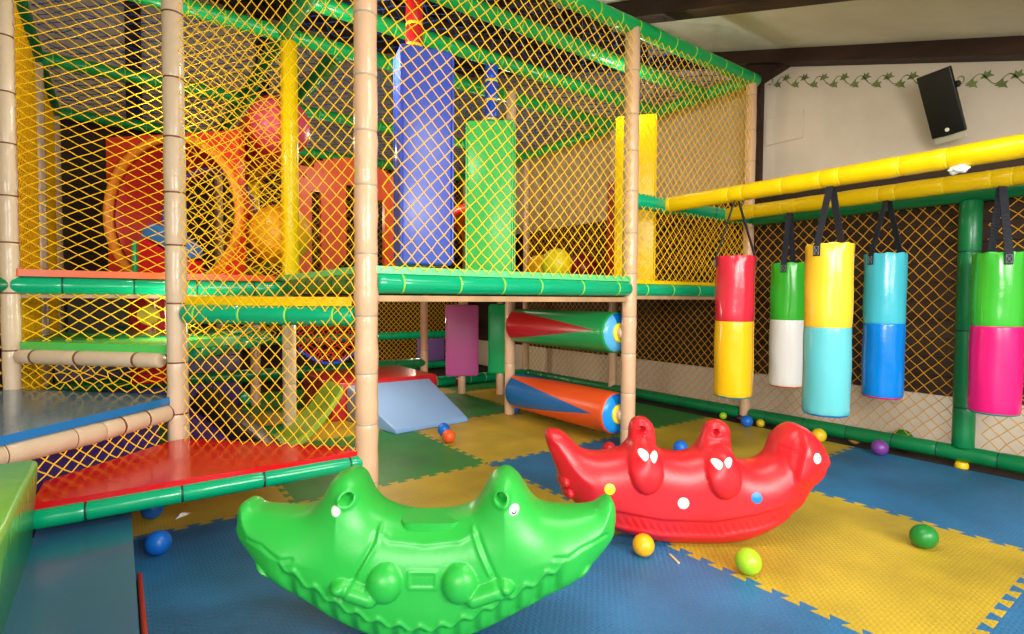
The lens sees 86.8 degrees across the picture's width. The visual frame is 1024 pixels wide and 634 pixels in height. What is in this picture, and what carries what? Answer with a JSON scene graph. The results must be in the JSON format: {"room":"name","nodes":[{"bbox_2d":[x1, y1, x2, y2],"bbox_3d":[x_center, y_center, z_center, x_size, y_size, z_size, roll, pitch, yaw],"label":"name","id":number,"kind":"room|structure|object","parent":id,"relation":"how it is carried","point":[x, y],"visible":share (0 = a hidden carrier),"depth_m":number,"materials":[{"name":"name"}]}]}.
{"room":"indoor playground","nodes":[
{"label":"indoor playground","id":0,"kind":"room"},
{"bbox_2d":[15,0,464,172],"bbox_3d":[-2.958,-1.363,5.841,5.850,4.075,0.100,-1,2,-36],"label":"wall","id":1,"kind":"structure","parent":0,"point":[100,24],"depth_m":5.49,"materials":[{"name":"paint"}]},
{"bbox_2d":[124,0,142,135],"bbox_3d":[-3.648,-1.332,5.245,0.130,4.005,0.050,-1,2,-36],"label":"trim","id":2,"kind":"structure","parent":1,"relation":"attached to","point":[132,27],"depth_m":5.18,"materials":[{"name":"brown plastic"}]},
{"bbox_2d":[0,106,461,389],"bbox_3d":[-2.937,-0.619,5.807,5.620,2.550,0.025,-1,2,-36],"label":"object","id":3,"kind":"structure","parent":1,"relation":"attached to","point":[67,144],"depth_m":5.56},
{"bbox_2d":[255,14,271,368],"bbox_3d":[-2.720,-1.350,5.922,0.130,4.005,0.050,-1,2,-36],"label":"trim","id":4,"kind":"structure","parent":1,"relation":"attached to","point":[268,353],"depth_m":5.91,"materials":[{"name":"brown wood"}]},
{"bbox_2d":[329,0,548,43],"bbox_3d":[-0.947,-2.670,4.875,0.200,1.313,3.750,-1,2,-36],"label":"trim","id":5,"kind":"structure","parent":1,"relation":"attached to","point":[517,2],"depth_m":3.57,"materials":[{"name":"brown wood"}]},
{"bbox_2d":[377,0,852,53],"bbox_3d":[0.531,-2.073,3.747,0.140,2.412,7.350,-1,2,-36],"label":"trim","id":6,"kind":"structure","parent":1,"relation":"attached to","point":[648,11],"depth_m":3.09,"materials":[{"name":"brown wood"}]},
{"bbox_2d":[242,364,1023,480],"bbox_3d":[-1.214,0.843,1.685,8.000,0.046,9.100,-1,2,-36],"label":"floor","id":7,"kind":"structure","parent":0,"point":[481,368],"depth_m":3.46,"materials":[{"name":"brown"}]},
{"bbox_2d":[0,460,37,633],"bbox_3d":[-1.233,0.638,0.781,0.709,0.398,1.475,-1,2,-36],"label":"foam block","id":8,"kind":"object","parent":7,"relation":"on","point":[18,480],"visible":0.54,"depth_m":1.29,"materials":[{"name":"plastic"}]},
{"bbox_2d":[32,485,294,540],"bbox_3d":[-1.596,0.787,2.389,0.994,0.013,1.007,-1,2,-36],"label":"mat","id":9,"kind":"object","parent":7,"relation":"on","point":[201,511],"visible":0.14,"depth_m":2.20,"materials":[{"name":"rubber"}]},
{"bbox_2d":[32,425,159,537],"bbox_3d":[-1.683,0.618,1.941,0.080,0.295,0.980,1,2,9],"label":"pad","id":10,"kind":"object","parent":9,"relation":"on","point":[94,452],"visible":0.02,"depth_m":2.09,"materials":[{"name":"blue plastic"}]},
{"bbox_2d":[165,399,231,440],"bbox_3d":[-1.581,0.616,2.820,0.395,0.356,0.150,0,2,0],"label":"cushion","id":11,"kind":"object","parent":9,"relation":"on","point":[219,435],"visible":0.04,"depth_m":2.75,"materials":[{"name":"purple plastic"}]},
{"bbox_2d":[133,515,355,633],"bbox_3d":[-1.018,0.817,1.598,0.994,0.013,1.007,-1,2,-36],"label":"mat","id":12,"kind":"object","parent":7,"relation":"on","point":[207,581],"visible":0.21,"depth_m":1.59,"materials":[{"name":"rubber"}]},
{"bbox_2d":[2,512,138,633],"bbox_3d":[-0.880,0.755,1.071,0.240,0.148,1.720,-1,2,-36],"label":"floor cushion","id":13,"kind":"object","parent":12,"relation":"on","point":[79,577],"visible":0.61,"depth_m":1.36,"materials":[{"name":"leather"}]},
{"bbox_2d":[144,530,171,555],"bbox_3d":[-1.194,0.762,1.827,0.080,0.080,0.080,0,2,-6],"label":"ball","id":14,"kind":"object","parent":12,"relation":"on","point":[158,542],"visible":1,"depth_m":1.80,"materials":[{"name":"blue"}]},
{"bbox_2d":[238,389,305,415],"bbox_3d":[-1.961,0.712,4.539,1.007,0.013,0.994,-1,2,-36],"label":"mat","id":15,"kind":"object","parent":7,"relation":"on","point":[269,397],"visible":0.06,"depth_m":4.36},
{"bbox_2d":[249,410,382,442],"bbox_3d":[-1.388,0.741,3.754,1.007,0.013,1.007,-1,2,-36],"label":"mat","id":16,"kind":"object","parent":7,"relation":"on","point":[275,419],"visible":0.12,"depth_m":3.67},
{"bbox_2d":[303,365,436,421],"bbox_3d":[-1.137,0.582,4.314,0.830,0.270,0.730,-1,2,-36],"label":"foam box","id":17,"kind":"object","parent":16,"relation":"on","point":[393,373],"visible":0.4,"depth_m":4.17,"materials":[{"name":"red"}]},
{"bbox_2d":[0,0,760,529],"bbox_3d":[-1.468,-0.502,3.940,5.090,2.472,3.971,-1,2,-36],"label":"climbing frame","id":18,"kind":"object","parent":7,"relation":"on","point":[371,287],"visible":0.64,"depth_m":2.84,"materials":[{"name":"brown plastic"}]},
{"bbox_2d":[14,3,42,389],"bbox_3d":[-2.713,-0.539,3.034,0.018,2.189,1.199,-1,2,-36],"label":"safety net","id":19,"kind":"object","parent":18,"relation":"attached to","point":[29,76],"visible":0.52,"depth_m":3.04,"materials":[{"name":"yellow"}]},
{"bbox_2d":[44,88,58,382],"bbox_3d":[-3.472,-0.578,4.076,0.021,2.189,1.199,-1,2,-36],"label":"safety net","id":20,"kind":"object","parent":18,"relation":"attached to","point":[52,225],"visible":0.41,"depth_m":4.14,"materials":[{"name":"yellow"}]},
{"bbox_2d":[0,389,169,445],"bbox_3d":[-2.054,0.371,1.989,1.415,0.030,1.190,-1,2,-36],"label":"mat","id":21,"kind":"object","parent":18,"relation":"on","point":[24,414],"visible":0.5,"depth_m":2.11,"materials":[{"name":"blue plastic"}]},
{"bbox_2d":[21,364,166,393],"bbox_3d":[-1.905,0.276,2.460,0.793,0.128,0.007,1,2,10],"label":"safety net","id":22,"kind":"object","parent":18,"relation":"attached to","point":[75,371],"visible":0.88,"depth_m":2.45,"materials":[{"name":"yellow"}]},
{"bbox_2d":[67,298,128,330],"bbox_3d":[-3.528,-0.038,4.800,0.640,0.350,0.030,-1,2,-36],"label":"screen","id":23,"kind":"object","parent":18,"relation":"hanging from","point":[110,308],"visible":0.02,"depth_m":4.71,"materials":[{"name":"grey"}]},
{"bbox_2d":[37,423,167,483],"bbox_3d":[-1.541,0.496,2.030,0.018,0.107,0.607,1,2,10],"label":"safety net","id":24,"kind":"object","parent":18,"relation":"attached to","point":[62,454],"visible":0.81,"depth_m":2.02,"materials":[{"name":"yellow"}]},
{"bbox_2d":[20,332,239,353],"bbox_3d":[-1.966,0.127,2.850,0.920,0.040,1.290,-1,2,-36],"label":"mat","id":25,"kind":"object","parent":18,"relation":"on","point":[79,342],"visible":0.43,"depth_m":2.53,"materials":[{"name":"green plastic"}]},
{"bbox_2d":[16,269,275,281],"bbox_3d":[-2.614,-0.256,3.898,1.140,0.033,2.610,-1,2,-36],"label":"mat","id":26,"kind":"object","parent":18,"relation":"on","point":[19,272],"visible":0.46,"depth_m":2.74,"materials":[{"name":"orange plastic"}]},
{"bbox_2d":[132,224,202,273],"bbox_3d":[-2.033,-0.399,3.200,0.393,0.298,0.125,1,2,10],"label":"saddle","id":27,"kind":"object","parent":26,"relation":"on","point":[147,232],"visible":0.58,"depth_m":3.16,"materials":[{"name":"plastic"}]},
{"bbox_2d":[103,130,257,274],"bbox_3d":[-2.052,-0.637,3.477,0.972,0.976,0.392,1,2,10],"label":"tunnel mouth","id":28,"kind":"object","parent":26,"relation":"on","point":[137,152],"visible":0.38,"depth_m":3.39,"materials":[{"name":"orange plastic"}]},
{"bbox_2d":[14,0,282,277],"bbox_3d":[-1.818,-0.920,2.841,1.166,1.401,0.019,-1,2,-36],"label":"safety net","id":29,"kind":"object","parent":18,"relation":"attached to","point":[20,0],"visible":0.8,"depth_m":2.74,"materials":[{"name":"yellow"}]},
{"bbox_2d":[21,294,276,344],"bbox_3d":[-1.846,0.017,2.869,1.128,0.298,0.020,-1,2,-36],"label":"safety net","id":30,"kind":"object","parent":18,"relation":"attached to","point":[27,294],"visible":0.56,"depth_m":2.72,"materials":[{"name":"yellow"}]},
{"bbox_2d":[54,327,257,337],"bbox_3d":[-2.032,0.098,3.402,0.998,0.030,0.926,1,2,20],"label":"mat","id":31,"kind":"object","parent":18,"relation":"on","point":[112,332],"visible":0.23,"depth_m":3.23,"materials":[{"name":"teal plastic"}]},
{"bbox_2d":[128,298,166,383],"bbox_3d":[-2.401,0.143,3.633,0.280,0.580,0.292,-1,2,-36],"label":"drum","id":32,"kind":"object","parent":31,"relation":"on","point":[142,302],"visible":0.43,"depth_m":3.51,"materials":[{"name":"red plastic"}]},
{"bbox_2d":[35,438,356,509],"bbox_3d":[-1.198,0.553,2.153,1.015,0.025,0.625,-1,2,-36],"label":"mat","id":33,"kind":"object","parent":18,"relation":"on","point":[179,462],"visible":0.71,"depth_m":1.98,"materials":[{"name":"red plastic"}]},
{"bbox_2d":[50,68,464,171],"bbox_3d":[-1.844,-1.791,5.220,3.938,0.021,1.198,-1,2,-36],"label":"net","id":34,"kind":"object","parent":18,"relation":"attached to","point":[50,68],"visible":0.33,"depth_m":4.56,"materials":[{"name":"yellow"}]},
{"bbox_2d":[177,0,355,451],"bbox_3d":[-1.014,-0.527,2.233,0.801,2.136,0.026,1,2,11],"label":"safety net","id":35,"kind":"object","parent":18,"relation":"attached to","point":[183,0],"visible":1,"depth_m":2.23,"materials":[{"name":"yellow"}]},
{"bbox_2d":[224,204,311,269],"bbox_3d":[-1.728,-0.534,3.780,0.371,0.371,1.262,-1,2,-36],"label":"ball","id":36,"kind":"object","parent":18,"relation":"attached to","point":[304,224],"visible":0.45,"depth_m":3.31,"materials":[{"name":"orange"}]},
{"bbox_2d":[184,296,351,305],"bbox_3d":[-1.212,-0.076,2.525,0.578,0.037,1.210,-1,2,-36],"label":"mat","id":37,"kind":"object","parent":18,"relation":"on","point":[312,302],"visible":0.68,"depth_m":2.27,"materials":[{"name":"yellow plastic"}]},
{"bbox_2d":[235,94,310,181],"bbox_3d":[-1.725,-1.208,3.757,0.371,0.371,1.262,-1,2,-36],"label":"ball","id":38,"kind":"object","parent":18,"relation":"attached to","point":[302,137],"visible":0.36,"depth_m":3.33,"materials":[{"name":"red"}]},
{"bbox_2d":[31,0,590,148],"bbox_3d":[-1.083,-1.751,4.178,3.938,0.021,1.198,-1,2,-36],"label":"net","id":39,"kind":"object","parent":18,"relation":"attached to","point":[469,114],"visible":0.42,"depth_m":3.62,"materials":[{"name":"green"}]},
{"bbox_2d":[297,301,354,360],"bbox_3d":[-1.397,0.099,4.191,0.512,0.492,0.024,-1,2,-36],"label":"safety net","id":40,"kind":"object","parent":18,"relation":"hanging from","point":[343,335],"visible":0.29,"depth_m":4.17,"materials":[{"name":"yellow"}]},
{"bbox_2d":[224,155,461,275],"bbox_3d":[-1.732,-1.029,6.121,2.718,1.408,0.020,-1,2,-36],"label":"safety net","id":41,"kind":"object","parent":18,"relation":"attached to","point":[302,155],"visible":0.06,"depth_m":5.85,"materials":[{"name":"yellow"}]},
{"bbox_2d":[378,302,458,360],"bbox_3d":[-1.104,0.138,6.624,1.148,0.808,0.021,-1,2,-36],"label":"safety net","id":42,"kind":"object","parent":18,"relation":"attached to","point":[378,302],"visible":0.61,"depth_m":6.48,"materials":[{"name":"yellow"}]},
{"bbox_2d":[393,0,453,266],"bbox_3d":[-0.448,-0.934,2.735,0.272,1.345,0.172,-1,2,-23],"label":"bag","id":43,"kind":"object","parent":18,"relation":"hanging from","point":[402,72],"visible":0.8,"depth_m":2.67,"materials":[{"name":"blue plastic"}]},
{"bbox_2d":[417,338,443,360],"bbox_3d":[-1.007,0.406,6.710,0.370,0.280,0.035,-1,2,-36],"label":"screen","id":44,"kind":"object","parent":18,"relation":"attached to","point":[435,345],"visible":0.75,"depth_m":6.72,"materials":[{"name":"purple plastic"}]},
{"bbox_2d":[276,266,630,281],"bbox_3d":[-1.097,-0.264,4.203,1.590,0.030,3.905,-1,2,-36],"label":"mat","id":45,"kind":"object","parent":18,"relation":"on","point":[389,269],"visible":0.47,"depth_m":2.56,"materials":[{"name":"green plastic"}]},
{"bbox_2d":[299,157,396,272],"bbox_3d":[-1.407,-0.821,4.639,0.880,1.070,0.062,-1,2,-36],"label":"arch panel","id":46,"kind":"object","parent":45,"relation":"on","point":[389,187],"visible":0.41,"depth_m":4.55,"materials":[{"name":"orange plastic"}]},
{"bbox_2d":[541,248,571,273],"bbox_3d":[0.301,-0.358,3.650,0.209,0.210,0.210,0,2,-4],"label":"ball","id":47,"kind":"object","parent":45,"relation":"on","point":[563,255],"visible":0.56,"depth_m":3.57,"materials":[{"name":"yellow"}]},
{"bbox_2d":[569,253,597,274],"bbox_3d":[0.570,-0.396,4.366,0.239,0.240,0.239,0,2,-8],"label":"ball","id":48,"kind":"object","parent":45,"relation":"on","point":[577,262],"visible":0.47,"depth_m":4.27,"materials":[{"name":"red"}]},
{"bbox_2d":[445,302,478,393],"bbox_3d":[-0.455,0.271,4.906,0.292,0.860,0.132,0,2,-8],"label":"bolster","id":49,"kind":"object","parent":18,"relation":"hanging from","point":[461,336],"visible":0.87,"depth_m":4.85,"materials":[{"name":"pink plastic"}]},
{"bbox_2d":[465,63,515,270],"bbox_3d":[-0.137,-0.962,3.530,0.312,1.340,0.152,1,2,6],"label":"bag","id":50,"kind":"object","parent":18,"relation":"hanging from","point":[478,132],"visible":0.8,"depth_m":3.47,"materials":[{"name":"green plastic"}]},
{"bbox_2d":[467,120,514,270],"bbox_3d":[-0.138,-0.777,3.537,0.300,0.970,0.140,1,2,6],"label":"cushion","id":51,"kind":"object","parent":50,"relation":"on","point":[484,125],"depth_m":3.47,"materials":[{"name":"green plastic"}]},
{"bbox_2d":[488,302,504,394],"bbox_3d":[-0.107,0.273,4.888,0.212,0.860,0.132,0,2,-1],"label":"bolster","id":52,"kind":"object","parent":18,"relation":"hanging from","point":[496,312],"visible":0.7,"depth_m":4.83,"materials":[{"name":"green plastic"}]},
{"bbox_2d":[489,304,504,372],"bbox_3d":[-0.107,0.193,4.885,0.200,0.620,0.120,0,2,-1],"label":"cushion","id":53,"kind":"object","parent":52,"relation":"on","point":[496,311],"depth_m":4.82,"materials":[{"name":"leather"}]},
{"bbox_2d":[381,0,633,278],"bbox_3d":[0.082,-0.901,2.596,1.487,1.402,0.016,-1,2,-36],"label":"safety net","id":54,"kind":"object","parent":18,"relation":"attached to","point":[382,0],"visible":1,"depth_m":2.53,"materials":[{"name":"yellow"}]},
{"bbox_2d":[301,0,725,116],"bbox_3d":[0.170,-1.721,3.497,2.718,0.021,1.198,-1,2,-36],"label":"net","id":55,"kind":"object","parent":18,"relation":"attached to","point":[425,6],"visible":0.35,"depth_m":3.49,"materials":[{"name":"fabric"}]},
{"bbox_2d":[505,374,620,433],"bbox_3d":[0.333,0.559,3.613,0.253,0.253,1.099,-1,2,-36],"label":"roller","id":56,"kind":"object","parent":18,"relation":"attached to","point":[597,409],"visible":0.88,"depth_m":3.42,"materials":[{"name":"blue"}]},
{"bbox_2d":[506,309,621,352],"bbox_3d":[0.336,0.077,3.597,0.245,0.245,1.099,-1,2,-36],"label":"roller","id":57,"kind":"object","parent":18,"relation":"attached to","point":[601,331],"visible":0.84,"depth_m":3.40,"materials":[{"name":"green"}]},
{"bbox_2d":[529,302,608,382],"bbox_3d":[0.539,0.193,5.437,0.020,0.798,1.198,-1,2,-36],"label":"safety net","id":58,"kind":"object","parent":18,"relation":"on","point":[545,302],"visible":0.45,"depth_m":5.38,"materials":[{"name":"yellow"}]},
{"bbox_2d":[529,132,610,274],"bbox_3d":[0.542,-0.991,5.394,0.012,1.408,1.198,-1,2,-36],"label":"safety net","id":59,"kind":"object","parent":18,"relation":"attached to","point":[610,132],"visible":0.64,"depth_m":5.32,"materials":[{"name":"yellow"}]},
{"bbox_2d":[637,280,714,285],"bbox_3d":[0.043,-0.274,5.045,1.155,0.020,3.890,-1,2,-36],"label":"mat","id":60,"kind":"object","parent":18,"relation":"on","point":[639,281],"visible":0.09,"depth_m":3.34,"materials":[{"name":"yellow plastic"}]},
{"bbox_2d":[607,181,614,275],"bbox_3d":[0.840,-0.647,4.151,0.070,0.800,0.250,-1,2,-36],"label":"foam slab","id":61,"kind":"object","parent":60,"relation":"on","point":[611,191],"visible":0.19,"depth_m":4.19,"materials":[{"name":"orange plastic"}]},
{"bbox_2d":[614,114,657,280],"bbox_3d":[0.840,-0.793,3.681,0.272,1.116,0.132,1,2,14],"label":"bolster","id":62,"kind":"object","parent":60,"relation":"on","point":[620,157],"visible":0.4,"depth_m":3.61,"materials":[{"name":"yellow plastic"}]},
{"bbox_2d":[616,299,736,404],"bbox_3d":[1.299,0.233,4.396,0.020,0.798,1.198,-1,2,-36],"label":"safety net","id":63,"kind":"object","parent":18,"relation":"on","point":[650,299],"visible":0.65,"depth_m":4.36,"materials":[{"name":"orange"}]},
{"bbox_2d":[638,33,752,283],"bbox_3d":[1.203,-0.919,3.443,1.167,1.412,0.010,-1,2,-36],"label":"safety net","id":64,"kind":"object","parent":18,"relation":"attached to","point":[641,33],"visible":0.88,"depth_m":3.38,"materials":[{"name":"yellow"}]},
{"bbox_2d":[655,90,744,282],"bbox_3d":[1.303,-0.952,4.354,0.012,1.408,1.198,-1,2,-36],"label":"safety net","id":65,"kind":"object","parent":18,"relation":"attached to","point":[737,90],"visible":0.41,"depth_m":4.17,"materials":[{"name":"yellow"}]},
{"bbox_2d":[275,430,487,502],"bbox_3d":[-0.810,0.772,2.963,1.007,0.013,1.007,-1,2,-36],"label":"mat","id":66,"kind":"object","parent":7,"relation":"on","point":[402,457],"visible":0.41,"depth_m":2.90,"materials":[{"name":"rubber"}]},
{"bbox_2d":[189,386,279,442],"bbox_3d":[-1.466,0.565,2.869,0.424,0.377,0.130,0,2,0],"label":"cushion","id":67,"kind":"object","parent":66,"relation":"on","point":[206,394],"visible":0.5,"depth_m":2.81,"materials":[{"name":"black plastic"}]},
{"bbox_2d":[271,380,342,444],"bbox_3d":[-1.213,0.575,3.187,0.340,0.350,0.300,-1,2,-36],"label":"slide","id":68,"kind":"object","parent":66,"relation":"on","point":[336,391],"visible":0.65,"depth_m":3.16,"materials":[{"name":"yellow plastic"}]},
{"bbox_2d":[297,463,622,535],"bbox_3d":[-0.232,0.802,2.172,1.007,0.013,1.007,-1,2,-36],"label":"mat","id":69,"kind":"object","parent":7,"relation":"on","point":[455,488],"visible":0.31,"depth_m":2.46,"materials":[{"name":"rubber"}]},
{"bbox_2d":[445,392,521,418],"bbox_3d":[-0.596,0.726,4.331,1.007,0.013,1.007,-1,2,-36],"label":"mat","id":70,"kind":"object","parent":7,"relation":"on","point":[470,406],"visible":0.21,"depth_m":4.40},
{"bbox_2d":[347,379,467,433],"bbox_3d":[-0.724,0.613,3.801,0.688,0.247,0.568,-1,2,-36],"label":"ramp","id":71,"kind":"object","parent":70,"relation":"on","point":[419,404],"visible":0.86,"depth_m":3.78,"materials":[{"name":"blue"}]},
{"bbox_2d":[415,410,616,462],"bbox_3d":[-0.018,0.756,3.540,1.007,0.013,1.007,-1,2,-36],"label":"mat","id":72,"kind":"object","parent":7,"relation":"on","point":[491,438],"visible":0.62,"depth_m":3.46,"materials":[{"name":"rubber"}]},
{"bbox_2d":[488,436,662,500],"bbox_3d":[0.559,0.786,2.749,1.007,0.013,1.007,-1,2,-36],"label":"mat","id":73,"kind":"object","parent":7,"relation":"on","point":[540,469],"visible":0.23,"depth_m":2.82,"materials":[{"name":"rubber"}]},
{"bbox_2d":[526,402,707,435],"bbox_3d":[0.768,0.741,4.114,0.994,0.013,1.007,-1,2,-36],"label":"mat","id":74,"kind":"object","parent":7,"relation":"on","point":[658,416],"visible":0.26,"depth_m":4.05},
{"bbox_2d":[474,530,872,633],"bbox_3d":[0.346,0.832,1.381,1.007,0.013,1.007,-1,2,-36],"label":"mat","id":75,"kind":"object","parent":7,"relation":"on","point":[623,591],"visible":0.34,"depth_m":1.54,"materials":[{"name":"rubber"}]},
{"bbox_2d":[236,465,615,633],"bbox_3d":[-0.220,0.605,1.420,0.975,0.423,0.313,0,2,0],"label":"toy","id":76,"kind":"object","parent":75,"relation":"on","point":[372,563],"visible":1,"depth_m":1.31,"materials":[{"name":"green plastic"}]},
{"bbox_2d":[632,533,654,556],"bbox_3d":[0.446,0.773,1.836,0.074,0.074,0.073,0,2,-11],"label":"ball","id":77,"kind":"object","parent":75,"relation":"on","point":[643,545],"visible":1,"depth_m":1.81,"materials":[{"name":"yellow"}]},
{"bbox_2d":[617,417,853,457],"bbox_3d":[1.346,0.771,3.323,0.994,0.013,1.007,-1,2,-36],"label":"mat","id":78,"kind":"object","parent":7,"relation":"on","point":[746,442],"visible":0.34,"depth_m":3.42,"materials":[{"name":"rubber"}]},
{"bbox_2d":[655,491,1023,633],"bbox_3d":[1.137,0.817,1.958,1.007,0.013,1.007,-1,2,-36],"label":"mat","id":79,"kind":"object","parent":7,"relation":"on","point":[856,564],"visible":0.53,"depth_m":1.75,"materials":[{"name":"rubber"}]},
{"bbox_2d":[545,416,830,542],"bbox_3d":[0.632,0.586,1.994,1.025,0.438,0.278,0,2,0],"label":"toy","id":80,"kind":"object","parent":79,"relation":"on","point":[701,492],"visible":0.97,"depth_m":1.90,"materials":[{"name":"red plastic"}]},
{"bbox_2d":[735,547,761,575],"bbox_3d":[0.749,0.775,1.717,0.080,0.081,0.081,0,2,-14],"label":"ball","id":81,"kind":"object","parent":79,"relation":"on","point":[748,561],"visible":1,"depth_m":1.69,"materials":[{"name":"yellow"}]},
{"bbox_2d":[909,524,938,548],"bbox_3d":[1.452,0.773,1.908,0.088,0.082,0.083,0,2,-11],"label":"ball","id":82,"kind":"object","parent":79,"relation":"on","point":[923,536],"visible":1,"depth_m":1.88,"materials":[{"name":"green"}]},
{"bbox_2d":[665,134,1023,473],"bbox_3d":[2.127,0.062,2.455,1.032,1.496,2.750,-1,2,-36],"label":"frame","id":83,"kind":"object","parent":7,"relation":"on","point":[969,190],"visible":0.9,"depth_m":2.83,"materials":[{"name":"yellow plastic"}]},
{"bbox_2d":[713,200,756,398],"bbox_3d":[1.201,-0.100,2.921,0.204,1.065,0.205,-1,2,-36],"label":"bag","id":84,"kind":"object","parent":83,"relation":"hanging from","point":[735,275],"visible":1,"depth_m":2.84,"materials":[{"name":"red"}]},
{"bbox_2d":[768,213,804,387],"bbox_3d":[1.686,-0.109,3.309,0.198,1.069,0.198,1,2,11],"label":"bag","id":85,"kind":"object","parent":83,"relation":"hanging from","point":[787,279],"visible":0.9,"depth_m":3.24,"materials":[{"name":"green"}]},
{"bbox_2d":[801,186,854,417],"bbox_3d":[1.483,-0.080,2.537,0.202,1.077,0.202,0,2,-2],"label":"bag","id":86,"kind":"object","parent":83,"relation":"hanging from","point":[829,267],"visible":1,"depth_m":2.46,"materials":[{"name":"leather"}]},
{"bbox_2d":[751,204,958,440],"bbox_3d":[2.064,0.011,3.385,0.029,1.317,1.157,-1,2,-36],"label":"safety net","id":87,"kind":"object","parent":83,"relation":"on","point":[954,204],"visible":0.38,"depth_m":3.10,"materials":[{"name":"orange"}]},
{"bbox_2d":[861,200,907,399],"bbox_3d":[1.991,-0.099,2.892,0.198,1.058,0.194,-1,2,-36],"label":"bag","id":88,"kind":"object","parent":83,"relation":"hanging from","point":[885,274],"visible":1,"depth_m":2.83,"materials":[{"name":"teal"}]},
{"bbox_2d":[967,186,1023,416],"bbox_3d":[2.262,-0.081,2.520,0.198,1.065,0.197,-1,2,-36],"label":"bag","id":89,"kind":"object","parent":83,"relation":"hanging from","point":[996,334],"visible":1,"depth_m":2.46,"materials":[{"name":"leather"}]},
{"bbox_2d":[981,197,1023,454],"bbox_3d":[2.882,0.053,2.275,0.040,1.317,1.377,-1,2,-36],"label":"safety net","id":90,"kind":"object","parent":83,"relation":"on","point":[1014,197],"visible":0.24,"depth_m":2.75,"materials":[{"name":"orange"}]},
{"bbox_2d":[811,447,1023,550],"bbox_3d":[1.923,0.801,2.532,0.994,0.013,1.007,-1,2,-36],"label":"mat","id":91,"kind":"object","parent":7,"relation":"on","point":[973,503],"visible":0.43,"depth_m":2.46,"materials":[{"name":"rubber"}]},
{"bbox_2d":[972,573,1023,633],"bbox_3d":[1.711,0.847,1.173,1.007,0.013,0.994,-1,2,-36],"label":"mat","id":92,"kind":"object","parent":7,"relation":"on","point":[1012,622],"visible":0.88,"depth_m":1.49,"materials":[{"name":"rubber"}]},
{"bbox_3d":[-2.748,0.727,3.966,0.994,0.013,0.994,-1,2,-36],"label":"mat","id":93,"kind":"object","parent":7,"relation":"on","visible":0},
{"bbox_2d":[52,351,241,405],"bbox_3d":[-2.983,0.491,4.474,1.160,0.420,1.190,-1,2,-36],"label":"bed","id":94,"kind":"object","parent":93,"relation":"on","point":[224,360],"visible":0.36,"depth_m":4.13,"materials":[{"name":"blue plastic"}]},
{"bbox_2d":[465,61,1023,393],"bbox_3d":[1.516,-1.294,4.589,0.100,4.072,7.500,-1,2,-36],"label":"wall","id":95,"kind":"structure","parent":0,"point":[844,125],"depth_m":3.79,"materials":[{"name":"paint"}]},
{"bbox_2d":[458,35,1023,74],"bbox_3d":[1.468,-2.100,4.431,0.140,2.394,7.350,-1,2,-36],"label":"trim","id":96,"kind":"structure","parent":95,"relation":"attached to","point":[1004,48],"depth_m":3.31,"materials":[{"name":"brown wood"}]},
{"bbox_2d":[468,158,1023,404],"bbox_3d":[1.459,-0.258,4.587,0.028,1.320,7.500,-1,2,-36],"label":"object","id":97,"kind":"structure","parent":95,"relation":"attached to","point":[1017,221],"depth_m":3.65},
{"bbox_2d":[478,340,1023,455],"bbox_3d":[1.458,0.562,4.617,0.020,0.318,7.500,-1,2,-36],"label":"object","id":98,"kind":"structure","parent":95,"relation":"attached to","point":[990,421],"depth_m":3.85,"materials":[{"name":"beige paint"}]},
{"bbox_2d":[754,82,764,372],"bbox_3d":[1.811,-0.736,4.073,0.050,2.313,0.115,-1,2,-36],"label":"trim","id":99,"kind":"structure","parent":95,"relation":"attached to","point":[760,88],"depth_m":4.01,"materials":[{"name":"brown wood"}]},
{"bbox_2d":[745,64,789,89],"bbox_3d":[1.877,-1.820,3.928,0.080,0.251,0.340,-1,2,-36],"label":"trim","id":100,"kind":"structure","parent":95,"relation":"attached to","point":[767,72],"depth_m":3.92,"materials":[{"name":"brown wood"}]},
{"bbox_2d":[765,110,803,145],"bbox_3d":[1.955,-1.355,3.889,0.016,0.192,0.270,-1,2,-36],"label":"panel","id":101,"kind":"structure","parent":95,"relation":"attached to","point":[787,127],"depth_m":3.88,"materials":[{"name":"paint"}]},
{"bbox_2d":[768,70,1023,87],"bbox_3d":[2.614,-1.317,2.997,0.001,0.793,2.474,-1,2,-36],"label":"ivy border","id":102,"kind":"object","parent":95,"relation":"attached to","point":[971,83],"visible":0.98,"depth_m":3.37,"materials":[{"name":"paint"}]},
{"bbox_2d":[917,66,966,144],"bbox_3d":[2.412,-1.149,2.976,0.361,0.378,0.177,-1,2,-28],"label":"loudspeaker","id":103,"kind":"object","parent":95,"relation":"attached to","point":[938,90],"visible":1,"depth_m":2.92,"materials":[{"name":"black plastic"}]},
{"bbox_2d":[549,0,1023,58],"bbox_3d":[-1.265,-2.160,2.525,7.000,2.432,7.500,-1,2,-36],"label":"ceiling","id":104,"kind":"structure","parent":0,"point":[853,22],"depth_m":3.05,"materials":[{"name":"paint"}]},
{"bbox_2d":[208,0,482,76],"bbox_3d":[-1.632,-2.937,5.510,3.050,0.180,0.200,-1,2,-36],"label":"trim","id":105,"kind":"structure","parent":104,"relation":"attached to","point":[269,13],"depth_m":5.29,"materials":[{"name":"brown wood"}]},
{"bbox_2d":[263,0,522,75],"bbox_3d":[-1.162,-2.664,4.873,3.050,0.180,0.200,-1,2,-36],"label":"trim","id":106,"kind":"structure","parent":104,"relation":"attached to","point":[286,3],"depth_m":4.76,"materials":[{"name":"plastic"}]},
{"bbox_2d":[338,0,579,74],"bbox_3d":[-0.662,-2.373,4.196,3.050,0.180,0.200,-1,2,-36],"label":"trim","id":107,"kind":"structure","parent":104,"relation":"attached to","point":[491,29],"depth_m":4.47,"materials":[{"name":"brown wood"}]},
{"bbox_2d":[427,0,647,72],"bbox_3d":[-0.192,-2.100,3.558,3.050,0.180,0.200,-1,2,-36],"label":"trim","id":108,"kind":"structure","parent":104,"relation":"attached to","point":[549,15],"depth_m":3.95,"materials":[{"name":"plastic"}]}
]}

